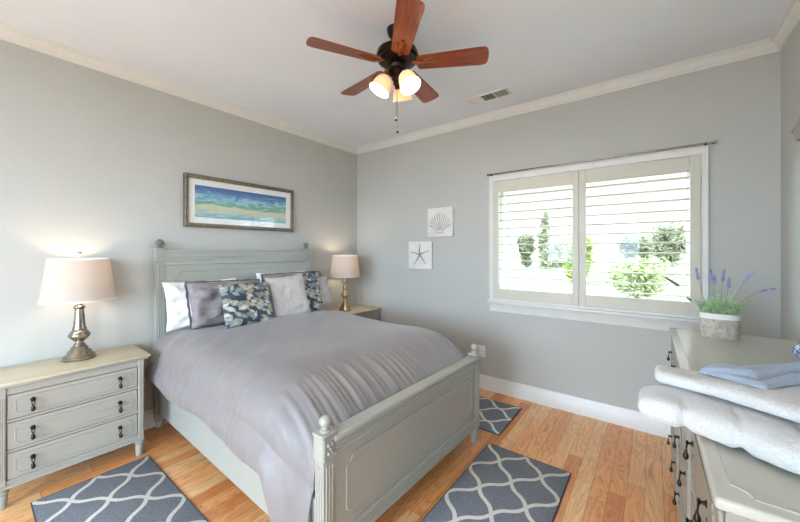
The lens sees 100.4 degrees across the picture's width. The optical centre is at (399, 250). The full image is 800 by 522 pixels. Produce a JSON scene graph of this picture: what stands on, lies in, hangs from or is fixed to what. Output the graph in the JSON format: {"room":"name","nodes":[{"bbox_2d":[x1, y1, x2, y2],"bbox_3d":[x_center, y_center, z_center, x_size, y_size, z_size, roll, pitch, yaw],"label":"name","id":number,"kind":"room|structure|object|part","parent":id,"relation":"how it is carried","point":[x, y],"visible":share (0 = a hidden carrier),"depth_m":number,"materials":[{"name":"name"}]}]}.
{"room":"bedroom","nodes":[
{"label":"bedroom","id":0,"kind":"room"},
{"bbox_2d":[0,39,356,410],"bbox_3d":[-2.436,0.013,2.041,0.120,2.715,6.240,0,0,37],"label":"wall","id":1,"kind":"structure","parent":0,"point":[93,163],"depth_m":2.43,"materials":[{"name":"paint"}]},
{"bbox_2d":[144,409,167,429],"bbox_3d":[-2.382,1.302,2.000,0.016,0.137,6.000,0,0,37],"label":"baseboard","id":2,"kind":"structure","parent":1,"relation":"attached to","point":[149,422],"depth_m":2.57,"materials":[{"name":"paint"}]},
{"bbox_2d":[0,23,356,154],"bbox_3d":[-2.367,-1.307,1.988,0.054,0.076,6.000,0,0,37],"label":"trim","id":3,"kind":"structure","parent":1,"relation":"attached to","point":[10,34],"depth_m":2.54,"materials":[{"name":"paint"}]},
{"bbox_2d":[183,172,293,231],"bbox_3d":[-1.471,-0.428,3.176,0.033,0.447,1.055,0,0,37],"label":"framed picture","id":4,"kind":"object","parent":1,"relation":"attached to","point":[208,202],"visible":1,"depth_m":3.09,"materials":[{"name":"blue paper"}]},
{"bbox_2d":[195,185,285,223],"bbox_3d":[-1.480,-0.428,3.183,0.004,0.280,0.883,0,0,37],"label":"print","id":5,"kind":"object","parent":4,"relation":"attached to","point":[219,203],"depth_m":3.13},
{"bbox_2d":[0,388,677,521],"bbox_3d":[-0.899,1.420,0.866,3.990,0.100,6.240,0,0,37],"label":"floor","id":6,"kind":"structure","parent":0,"point":[619,473],"depth_m":2.06,"materials":[{"name":"brown wood"}]},
{"bbox_2d":[0,344,150,510],"bbox_3d":[-2.046,1.032,2.089,0.406,0.675,0.700,0,0,37],"label":"nightstand","id":7,"kind":"object","parent":6,"relation":"on","point":[56,415],"visible":1,"depth_m":1.95,"materials":[{"name":"grey paint"}]},
{"bbox_3d":[-2.113,1.312,1.767,0.054,0.115,0.054,0,0,37],"label":"leg","id":8,"kind":"part","parent":7,"relation":"part of","materials":[{"name":"grey paint"}]},
{"bbox_3d":[-2.011,0.841,1.826,0.030,0.073,0.021,0,0,37],"label":"handle","id":9,"kind":"part","parent":7,"relation":"part of","materials":[{"name":"brown metal"}]},
{"bbox_3d":[-2.011,0.996,1.826,0.030,0.073,0.021,0,0,37],"label":"handle","id":10,"kind":"part","parent":7,"relation":"part of","materials":[{"name":"brown metal"}]},
{"bbox_3d":[-2.011,1.155,1.826,0.030,0.073,0.021,0,0,37],"label":"handle","id":11,"kind":"part","parent":7,"relation":"part of","materials":[{"name":"brown metal"}]},
{"bbox_3d":[-1.916,0.833,1.990,0.022,0.128,0.558,0,0,37],"label":"drawer","id":12,"kind":"part","parent":7,"relation":"part of","materials":[{"name":"grey paint"}]},
{"bbox_3d":[-1.916,0.988,1.990,0.022,0.142,0.558,0,0,37],"label":"drawer","id":13,"kind":"part","parent":7,"relation":"part of","materials":[{"name":"grey paint"}]},
{"bbox_3d":[-1.916,1.147,1.990,0.022,0.137,0.558,0,0,37],"label":"drawer","id":14,"kind":"part","parent":7,"relation":"part of","materials":[{"name":"grey paint"}]},
{"bbox_3d":[-2.054,0.719,2.095,0.385,0.014,0.674,0,0,37],"label":"moulding","id":15,"kind":"part","parent":7,"relation":"part of","materials":[{"name":"grey paint"}]},
{"bbox_2d":[38,251,116,362],"bbox_3d":[-2.073,0.348,2.154,0.366,0.693,0.366,0,0,37],"label":"table lamp","id":16,"kind":"object","parent":7,"relation":"on","point":[79,281],"visible":1,"depth_m":2.06,"materials":[{"name":"white fabric"}]},
{"bbox_3d":[-2.073,0.185,2.154,0.364,0.270,0.364,0,0,37],"label":"lamp shade","id":17,"kind":"part","parent":16,"relation":"part of","materials":[{"name":"fabric"}]},
{"bbox_3d":[-2.073,0.315,2.154,0.366,0.013,0.366,0,0,37],"label":"shade trim","id":18,"kind":"part","parent":16,"relation":"part of","materials":[{"name":"white fabric"}]},
{"bbox_3d":[-2.073,0.056,2.154,0.299,0.013,0.299,0,0,37],"label":"shade trim","id":19,"kind":"part","parent":16,"relation":"part of","materials":[{"name":"white fabric"}]},
{"bbox_3d":[-1.783,0.841,2.125,0.030,0.073,0.021,0,0,37],"label":"handle","id":20,"kind":"part","parent":7,"relation":"part of","materials":[{"name":"brown metal"}]},
{"bbox_3d":[-1.783,0.996,2.125,0.030,0.073,0.021,0,0,37],"label":"handle","id":21,"kind":"part","parent":7,"relation":"part of","materials":[{"name":"brown metal"}]},
{"bbox_3d":[-1.783,1.155,2.125,0.030,0.073,0.021,0,0,37],"label":"handle","id":22,"kind":"part","parent":7,"relation":"part of","materials":[{"name":"brown metal"}]},
{"bbox_3d":[-1.753,1.312,2.239,0.054,0.115,0.054,0,0,37],"label":"leg","id":23,"kind":"part","parent":7,"relation":"part of","materials":[{"name":"grey paint"}]},
{"bbox_2d":[30,455,208,521],"bbox_3d":[-1.477,1.365,1.736,0.912,0.009,0.532,0,0,37],"label":"rug","id":24,"kind":"object","parent":6,"relation":"on","point":[139,490],"visible":1,"depth_m":1.81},
{"bbox_2d":[152,239,480,521],"bbox_3d":[-0.669,0.639,2.496,2.092,1.462,1.434,0,0,39],"label":"bed","id":25,"kind":"object","parent":6,"relation":"on","point":[367,461],"visible":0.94,"depth_m":1.83,"materials":[{"name":"paint"}]},
{"bbox_3d":[-1.877,0.644,2.601,0.078,1.332,0.084,0,0,39],"label":"post","id":26,"kind":"part","parent":25,"relation":"part of","materials":[{"name":"paint"}]},
{"bbox_3d":[-1.877,1.340,2.601,0.068,0.060,0.068,0,0,39],"label":"leg","id":27,"kind":"part","parent":25,"relation":"part of","materials":[{"name":"paint"}]},
{"bbox_3d":[-1.446,0.051,3.121,0.074,0.122,1.340,0,0,39],"label":"headboard rail","id":28,"kind":"part","parent":25,"relation":"part of","materials":[{"name":"paint"}]},
{"bbox_3d":[-1.445,0.560,3.120,0.049,0.920,1.340,0,0,39],"label":"headboard panel","id":29,"kind":"part","parent":25,"relation":"part of","materials":[{"name":"paint"}]},
{"bbox_3d":[-1.094,1.123,1.965,1.958,0.245,0.030,0,0,39],"label":"rail","id":30,"kind":"part","parent":25,"relation":"part of","materials":[{"name":"paint"}]},
{"bbox_2d":[144,310,464,521],"bbox_3d":[-0.645,0.879,2.480,1.888,0.634,1.621,0,0,39],"label":"duvet","id":31,"kind":"object","parent":25,"relation":"on","point":[263,388],"visible":0.91,"depth_m":1.79,"materials":[{"name":"grey fabric"}]},
{"bbox_2d":[162,278,235,331],"bbox_3d":[-1.574,0.416,2.691,0.183,0.359,0.560,0,0,37],"label":"pillow","id":32,"kind":"object","parent":31,"relation":"on","point":[175,292],"visible":0.32,"depth_m":2.51,"materials":[{"name":"white fabric"}]},
{"bbox_2d":[184,279,259,329],"bbox_3d":[-1.393,0.414,2.717,0.209,0.366,0.619,0,0,36],"label":"pillow","id":33,"kind":"object","parent":31,"relation":"on","point":[204,296],"visible":0.48,"depth_m":2.54,"materials":[{"name":"fabric"}]},
{"bbox_2d":[218,282,273,328],"bbox_3d":[-1.214,0.425,2.668,0.184,0.360,0.455,0,0,32],"label":"pillow","id":34,"kind":"object","parent":31,"relation":"on","point":[243,304],"visible":0.98,"depth_m":2.59,"materials":[{"name":"blue fabric"}]},
{"bbox_2d":[256,270,304,282],"bbox_3d":[-1.160,0.395,3.332,0.098,0.376,0.560,0,0,37],"label":"pillow","id":35,"kind":"object","parent":31,"relation":"on","point":[258,275],"visible":0.04,"depth_m":3.15,"materials":[{"name":"white fabric"}]},
{"bbox_2d":[265,273,310,315],"bbox_3d":[-1.010,0.415,3.040,0.161,0.409,0.406,0,0,41],"label":"pillow","id":36,"kind":"object","parent":31,"relation":"on","point":[288,295],"visible":0.9,"depth_m":2.99,"materials":[{"name":"grey fabric"}]},
{"bbox_2d":[261,271,320,281],"bbox_3d":[-1.049,0.400,3.334,0.134,0.374,0.669,0,0,40],"label":"pillow","id":37,"kind":"object","parent":31,"relation":"on","point":[263,276],"visible":0.09,"depth_m":3.22,"materials":[{"name":"fabric"}]},
{"bbox_2d":[282,271,323,310],"bbox_3d":[-0.940,0.410,3.276,0.131,0.408,0.422,0,0,41],"label":"pillow","id":38,"kind":"object","parent":31,"relation":"on","point":[311,283],"visible":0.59,"depth_m":3.32,"materials":[{"name":"blue fabric"}]},
{"bbox_2d":[318,275,333,305],"bbox_3d":[-0.869,0.431,3.468,0.158,0.329,0.394,0,0,36],"label":"pillow","id":39,"kind":"object","parent":31,"relation":"on","point":[326,296],"visible":0.32,"depth_m":3.53,"materials":[{"name":"grey fabric"}]},
{"bbox_3d":[-1.031,0.644,3.653,0.078,1.332,0.084,0,0,39],"label":"post","id":40,"kind":"part","parent":25,"relation":"part of","materials":[{"name":"paint"}]},
{"bbox_3d":[-0.302,0.992,1.348,0.070,0.527,0.080,0,0,39],"label":"post","id":41,"kind":"part","parent":25,"relation":"part of","materials":[{"name":"paint"}]},
{"bbox_3d":[0.120,1.008,1.862,0.040,0.475,1.290,0,0,39],"label":"footboard panel","id":42,"kind":"part","parent":25,"relation":"part of","materials":[{"name":"paint"}]},
{"bbox_3d":[0.118,0.783,1.864,0.070,0.078,1.290,0,0,39],"label":"footboard rail","id":43,"kind":"part","parent":25,"relation":"part of","materials":[{"name":"paint"}]},
{"bbox_3d":[0.119,1.205,1.863,0.058,0.080,1.290,0,0,39],"label":"footboard rail","id":44,"kind":"part","parent":25,"relation":"part of","materials":[{"name":"paint"}]},
{"bbox_3d":[0.531,0.992,2.385,0.070,0.527,0.080,0,0,39],"label":"post","id":45,"kind":"part","parent":25,"relation":"part of","materials":[{"name":"paint"}]},
{"bbox_3d":[0.531,1.312,2.385,0.068,0.115,0.068,0,0,39],"label":"leg","id":46,"kind":"part","parent":25,"relation":"part of","materials":[{"name":"paint"}]},
{"bbox_2d":[328,304,381,319],"bbox_3d":[-0.586,1.032,3.943,0.406,0.675,0.700,0,0,37],"label":"nightstand","id":47,"kind":"object","parent":6,"relation":"on","point":[371,312],"visible":0.07,"depth_m":3.97,"materials":[{"name":"grey paint"}]},
{"bbox_2d":[330,251,359,310],"bbox_3d":[-0.646,0.348,3.914,0.358,0.693,0.358,0,0,37],"label":"table lamp","id":48,"kind":"object","parent":47,"relation":"on","point":[342,266],"visible":1,"depth_m":3.79,"materials":[{"name":"white fabric"}]},
{"bbox_3d":[-0.646,0.294,3.914,0.358,0.013,0.358,0,0,37],"label":"shade trim","id":49,"kind":"part","parent":48,"relation":"part of","materials":[{"name":"white fabric"}]},
{"bbox_3d":[-0.646,0.175,3.914,0.356,0.250,0.356,0,0,37],"label":"lamp shade","id":50,"kind":"part","parent":48,"relation":"part of","materials":[{"name":"fabric"}]},
{"bbox_3d":[-0.456,0.833,3.844,0.022,0.128,0.558,0,0,37],"label":"drawer","id":51,"kind":"part","parent":47,"relation":"part of","materials":[{"name":"grey paint"}]},
{"bbox_2d":[421,443,570,521],"bbox_3d":[0.564,1.365,1.842,0.532,0.009,0.912,0,0,37],"label":"rug","id":52,"kind":"object","parent":6,"relation":"on","point":[500,484],"visible":1,"depth_m":1.88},
{"bbox_2d":[479,396,521,434],"bbox_3d":[0.535,1.365,2.954,0.912,0.009,0.532,0,0,37],"label":"rug","id":53,"kind":"object","parent":6,"relation":"on","point":[494,416],"visible":0.42,"depth_m":2.77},
{"bbox_2d":[667,327,799,521],"bbox_3d":[1.350,0.920,1.205,0.551,0.900,1.795,0,0,37],"label":"dresser","id":54,"kind":"object","parent":6,"relation":"on","point":[714,481],"visible":0.64,"depth_m":0.82,"materials":[{"name":"grey paint"}]},
{"bbox_3d":[1.393,1.102,1.703,0.024,0.062,0.018,0,0,37],"label":"handle","id":55,"kind":"part","parent":54,"relation":"part of","materials":[{"name":"brown metal"}]},
{"bbox_3d":[1.497,0.620,1.812,0.013,0.211,0.538,0,0,37],"label":"drawer","id":56,"kind":"part","parent":54,"relation":"part of","materials":[{"name":"grey paint"}]},
{"bbox_3d":[1.497,1.110,1.812,0.013,0.240,0.538,0,0,37],"label":"drawer","id":57,"kind":"part","parent":54,"relation":"part of","materials":[{"name":"grey paint"}]},
{"bbox_3d":[1.228,0.849,1.483,0.024,0.062,0.018,0,0,37],"label":"handle","id":58,"kind":"part","parent":54,"relation":"part of","materials":[{"name":"brown metal"}]},
{"bbox_3d":[1.228,1.102,1.483,0.024,0.062,0.018,0,0,37],"label":"handle","id":59,"kind":"part","parent":54,"relation":"part of","materials":[{"name":"brown metal"}]},
{"bbox_3d":[1.049,0.849,1.243,0.024,0.062,0.018,0,0,37],"label":"handle","id":60,"kind":"part","parent":54,"relation":"part of","materials":[{"name":"brown metal"}]},
{"bbox_3d":[1.153,1.110,1.352,0.013,0.240,0.538,0,0,37],"label":"drawer","id":61,"kind":"part","parent":54,"relation":"part of","materials":[{"name":"grey paint"}]},
{"bbox_3d":[1.153,0.620,1.352,0.013,0.211,0.538,0,0,37],"label":"drawer","id":62,"kind":"part","parent":54,"relation":"part of","materials":[{"name":"grey paint"}]},
{"bbox_3d":[1.153,0.858,1.352,0.013,0.231,0.538,0,0,37],"label":"drawer","id":63,"kind":"part","parent":54,"relation":"part of","materials":[{"name":"grey paint"}]},
{"bbox_3d":[0.884,0.611,1.023,0.024,0.062,0.018,0,0,37],"label":"handle","id":64,"kind":"part","parent":54,"relation":"part of","materials":[{"name":"brown metal"}]},
{"bbox_3d":[0.810,0.858,0.892,0.013,0.231,0.538,0,0,37],"label":"drawer","id":65,"kind":"part","parent":54,"relation":"part of","materials":[{"name":"grey paint"}]},
{"bbox_3d":[0.705,0.611,0.783,0.024,0.062,0.018,0,0,37],"label":"handle","id":66,"kind":"part","parent":54,"relation":"part of","materials":[{"name":"brown metal"}]},
{"bbox_3d":[0.810,0.620,0.892,0.013,0.211,0.538,0,0,37],"label":"drawer","id":67,"kind":"part","parent":54,"relation":"part of","materials":[{"name":"grey paint"}]},
{"bbox_2d":[638,384,799,474],"bbox_3d":[0.934,0.430,0.816,0.569,0.076,0.512,0,0,37],"label":"folded towel","id":68,"kind":"object","parent":54,"relation":"on","point":[775,440],"visible":0.77,"depth_m":0.80,"materials":[{"name":"white fabric"}]},
{"bbox_2d":[655,365,799,422],"bbox_3d":[0.987,0.370,0.861,0.522,0.044,0.467,0,0,37],"label":"folded towel","id":69,"kind":"object","parent":68,"relation":"on","point":[784,402],"visible":0.82,"depth_m":0.85,"materials":[{"name":"white fabric"}]},
{"bbox_2d":[700,362,799,389],"bbox_3d":[1.102,0.331,0.905,0.472,0.043,0.151,0,0,5],"label":"folded towel","id":70,"kind":"object","parent":69,"relation":"on","point":[762,376],"visible":1,"depth_m":0.90,"materials":[{"name":"blue fabric"}]},
{"bbox_2d":[664,267,775,339],"bbox_3d":[1.730,0.281,1.820,0.173,0.379,0.421,0,0,-32],"label":"lavender","id":71,"kind":"object","parent":54,"relation":"on","point":[719,318],"visible":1,"depth_m":1.78,"materials":[{"name":"plant"}]},
{"bbox_2d":[699,311,740,339],"bbox_3d":[1.737,0.404,1.809,0.165,0.132,0.103,0,0,37],"label":"pot","id":72,"kind":"object","parent":54,"relation":"on","point":[725,325],"depth_m":1.77,"materials":[{"name":"ceramic"}]},
{"bbox_3d":[1.151,0.504,1.354,0.008,0.012,1.787,0,0,37],"label":"moulding","id":73,"kind":"part","parent":54,"relation":"part of","materials":[{"name":"grey paint"}]},
{"bbox_2d":[792,344,799,357],"bbox_3d":[1.783,0.437,1.471,0.070,0.066,0.070,0,0,37],"label":"ceramic jar","id":74,"kind":"object","parent":54,"relation":"on","point":[796,349],"visible":1,"depth_m":1.47,"materials":[{"name":"blue ceramic"}]},
{"bbox_2d":[0,0,790,146],"bbox_3d":[-0.899,-1.395,0.866,3.990,0.100,6.240,0,0,37],"label":"ceiling","id":75,"kind":"structure","parent":0,"point":[254,55],"depth_m":2.13,"materials":[{"name":"paint"}]},
{"bbox_2d":[306,0,488,132],"bbox_3d":[-0.019,-1.036,2.056,1.033,0.647,1.032,0,0,37],"label":"ceiling fan","id":76,"kind":"object","parent":75,"relation":"hanging from","point":[398,55],"visible":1,"depth_m":1.95,"materials":[{"name":"brown wood"}]},
{"bbox_3d":[-0.314,-1.135,1.887,0.420,0.006,0.134,0,12,-25],"label":"blade","id":77,"kind":"part","parent":76,"relation":"part of","materials":[{"name":"brown wood"}]},
{"bbox_3d":[-0.243,-1.135,2.268,0.134,0.006,0.420,-16,11,-42],"label":"blade","id":78,"kind":"part","parent":76,"relation":"part of","materials":[{"name":"brown wood"}]},
{"bbox_3d":[-0.164,-1.134,1.958,0.163,0.039,0.064,0,12,-25],"label":"blade arm","id":79,"kind":"part","parent":76,"relation":"part of","materials":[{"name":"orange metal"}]},
{"bbox_3d":[-0.129,-1.134,2.148,0.064,0.039,0.163,-16,11,-42],"label":"blade arm","id":80,"kind":"part","parent":76,"relation":"part of","materials":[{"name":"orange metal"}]},
{"bbox_3d":[-0.103,-1.010,2.010,0.132,0.102,0.132,30,-6,-11],"label":"lamp shade","id":81,"kind":"part","parent":76,"relation":"part of","materials":[{"name":"white glass"}]},
{"bbox_3d":[-0.015,-0.861,2.020,0.004,0.257,0.004,0,0,37],"label":"pull chain","id":82,"kind":"part","parent":76,"relation":"part of","materials":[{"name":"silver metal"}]},
{"bbox_3d":[0.005,-1.134,1.867,0.064,0.039,0.163,12,-2,-7],"label":"blade arm","id":83,"kind":"part","parent":76,"relation":"part of","materials":[{"name":"orange metal"}]},
{"bbox_3d":[0.011,-1.010,2.114,0.132,0.102,0.132,0,29,17],"label":"lamp shade","id":84,"kind":"part","parent":76,"relation":"part of","materials":[{"name":"white glass"}]},
{"bbox_3d":[0.042,-1.016,1.966,0.044,0.062,0.044,0,-29,-43],"label":"bulb","id":85,"kind":"part","parent":76,"relation":"part of","materials":[{"name":"white glass"}]},
{"bbox_3d":[0.027,-1.135,1.702,0.134,0.006,0.420,12,-2,-7],"label":"blade","id":86,"kind":"part","parent":76,"relation":"part of","materials":[{"name":"brown wood"}]},
{"bbox_3d":[0.044,-1.010,1.964,0.132,0.102,0.132,0,-29,-43],"label":"lamp shade","id":87,"kind":"part","parent":76,"relation":"part of","materials":[{"name":"white glass"}]},
{"bbox_3d":[0.145,-1.134,1.999,0.163,0.039,0.064,0,-12,10],"label":"blade arm","id":88,"kind":"part","parent":76,"relation":"part of","materials":[{"name":"orange metal"}]},
{"bbox_3d":[0.141,-1.135,2.319,0.134,0.006,0.420,-14,-6,28],"label":"blade","id":89,"kind":"part","parent":76,"relation":"part of","materials":[{"name":"brown wood"}]},
{"bbox_3d":[0.308,-1.135,1.969,0.420,0.006,0.134,0,-12,10],"label":"blade","id":90,"kind":"part","parent":76,"relation":"part of","materials":[{"name":"brown wood"}]},
{"bbox_2d":[466,87,511,104],"bbox_3d":[0.769,-1.340,2.891,0.360,0.010,0.140,0,0,37],"label":"ceiling vent","id":91,"kind":"object","parent":75,"relation":"in","point":[504,91],"visible":1,"depth_m":2.88,"materials":[{"name":"white plastic"}]},
{"bbox_2d":[357,51,780,411],"bbox_3d":[0.960,0.013,3.297,3.750,2.715,0.120,0,0,37],"label":"wall","id":92,"kind":"structure","parent":0,"point":[736,105],"depth_m":2.86,"materials":[{"name":"paint"}]},
{"bbox_2d":[409,241,432,269],"bbox_3d":[0.226,0.049,3.750,0.313,0.313,0.049,0,0,37],"label":"picture","id":93,"kind":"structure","parent":92,"relation":"attached to","point":[420,252],"depth_m":3.73,"materials":[{"name":"white paint"}]},
{"bbox_2d":[428,206,453,236],"bbox_3d":[0.436,-0.311,3.597,0.313,0.313,0.038,0,0,37],"label":"wall art","id":94,"kind":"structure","parent":92,"relation":"attached to","point":[440,220],"depth_m":3.57,"materials":[{"name":"white paint"}]},
{"bbox_2d":[479,345,484,356],"bbox_3d":[0.817,1.000,3.325,0.072,0.116,0.008,0,0,37],"label":"wall outlet","id":95,"kind":"object","parent":92,"relation":"attached to","point":[481,347],"visible":0.8,"depth_m":3.32,"materials":[{"name":"white plastic"}]},
{"bbox_2d":[357,38,778,154],"bbox_3d":[0.907,-1.307,3.228,3.750,0.076,0.054,0,0,37],"label":"trim","id":96,"kind":"structure","parent":92,"relation":"attached to","point":[766,46],"depth_m":2.68,"materials":[{"name":"paint"}]},
{"bbox_2d":[479,374,670,438],"bbox_3d":[0.918,1.302,3.243,3.750,0.137,0.016,0,0,37],"label":"baseboard","id":97,"kind":"structure","parent":92,"relation":"attached to","point":[632,419],"depth_m":2.80,"materials":[{"name":"paint"}]},
{"bbox_2d":[487,145,708,330],"bbox_3d":[1.536,-0.073,2.824,1.604,1.317,0.172,0,0,37],"label":"window","id":98,"kind":"structure","parent":92,"relation":"in","point":[649,320],"depth_m":2.63,"materials":[{"name":"paint"}]},
{"bbox_2d":[492,171,578,305],"bbox_3d":[1.206,-0.106,3.021,0.747,1.128,0.066,0,0,37],"label":"plantation shutter","id":99,"kind":"object","parent":98,"relation":"attached to","point":[567,178],"visible":1,"depth_m":2.95,"materials":[{"name":"paint"}]},
{"bbox_3d":[1.499,0.512,2.776,1.604,0.145,0.052,0,0,37],"label":"sill","id":100,"kind":"part","parent":98,"relation":"part of","materials":[{"name":"paint"}]},
{"bbox_3d":[1.570,-0.126,2.868,1.440,1.068,0.030,0,0,37],"label":"frame","id":101,"kind":"part","parent":98,"relation":"part of","materials":[{"name":"white plastic"}]},
{"bbox_2d":[579,155,701,316],"bbox_3d":[1.807,-0.106,2.561,0.759,1.128,0.066,0,0,37],"label":"plantation shutter","id":102,"kind":"object","parent":98,"relation":"attached to","point":[692,164],"visible":0.96,"depth_m":2.51,"materials":[{"name":"paint"}]},
{"bbox_2d":[487,140,716,175],"bbox_3d":[1.510,-0.744,2.774,1.644,0.026,0.042,0,0,37],"label":"curtain rod","id":103,"kind":"object","parent":92,"relation":"attached to","point":[713,141],"visible":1,"depth_m":2.62,"materials":[{"name":"silver metal"}]},
{"bbox_2d":[781,21,799,341],"bbox_3d":[0.638,0.013,-0.309,0.120,2.715,6.240,0,0,37],"label":"wall","id":104,"kind":"structure","parent":0,"point":[790,52],"depth_m":1.94,"materials":[{"name":"paint"}]},
{"bbox_2d":[771,0,799,50],"bbox_3d":[0.569,-1.307,-0.257,0.054,0.076,6.000,0,0,37],"label":"trim","id":105,"kind":"structure","parent":104,"relation":"attached to","point":[790,18],"depth_m":1.92,"materials":[{"name":"paint"}]},
{"bbox_2d":[791,118,799,140],"bbox_3d":[1.765,-0.166,1.309,0.051,1.171,1.184,0,0,37],"label":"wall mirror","id":106,"kind":"object","parent":104,"relation":"attached to","point":[796,130],"visible":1,"depth_m":1.73,"materials":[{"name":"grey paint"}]},
{"label":"outside","id":107,"kind":"structure","parent":0,"visible":0},
{"bbox_2d":[505,253,685,301],"bbox_3d":[108.761,2.120,147.383,520.000,0.001,480.000,0,0,37],"label":"ground","id":108,"kind":"structure","parent":107,"point":[681,269],"depth_m":25.67,"materials":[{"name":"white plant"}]},
{"bbox_2d":[516,233,536,267],"bbox_3d":[15.930,-0.082,41.935,2.425,4.407,2.589,0,0,37],"label":"tree","id":109,"kind":"object","parent":108,"relation":"on","point":[521,240],"visible":0.9,"depth_m":41.52,"materials":[{"name":"green plant"}]},
{"bbox_2d":[536,211,558,268],"bbox_3d":[17.721,-1.355,39.833,2.990,6.996,2.518,0,0,-21],"label":"tree","id":110,"kind":"object","parent":108,"relation":"on","point":[544,222],"visible":0.85,"depth_m":39.61,"materials":[{"name":"green plant"}]},
{"bbox_2d":[551,242,566,266],"bbox_3d":[20.566,0.471,42.915,2.169,3.405,2.239,0,0,-37],"label":"tree","id":111,"kind":"object","parent":108,"relation":"on","point":[558,248],"visible":0.41,"depth_m":42.53,"materials":[{"name":"green plant"}]},
{"bbox_2d":[557,235,599,281],"bbox_3d":[11.698,0.438,21.864,2.487,3.370,2.133,0,0,6],"label":"tree","id":112,"kind":"object","parent":108,"relation":"on","point":[589,247],"visible":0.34,"depth_m":21.56,"materials":[{"name":"green plant"}]},
{"bbox_2d":[614,235,656,261],"bbox_3d":[31.787,-0.044,45.025,4.685,4.342,4.641,0,0,23],"label":"tree","id":113,"kind":"object","parent":108,"relation":"on","point":[622,247],"visible":0.62,"depth_m":44.18,"materials":[{"name":"green plant"}]},
{"bbox_2d":[606,256,682,298],"bbox_3d":[10.116,1.163,13.854,2.629,1.926,2.312,0,0,37],"label":"tree","id":114,"kind":"object","parent":108,"relation":"on","point":[640,268],"visible":0.83,"depth_m":13.61,"materials":[{"name":"green plant"}]},
{"bbox_2d":[641,222,685,265],"bbox_3d":[37.985,-0.818,46.888,6.338,6.665,5.245,0,0,-35],"label":"tree","id":115,"kind":"object","parent":108,"relation":"on","point":[662,237],"visible":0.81,"depth_m":45.87,"materials":[{"name":"green plant"}]}
]}

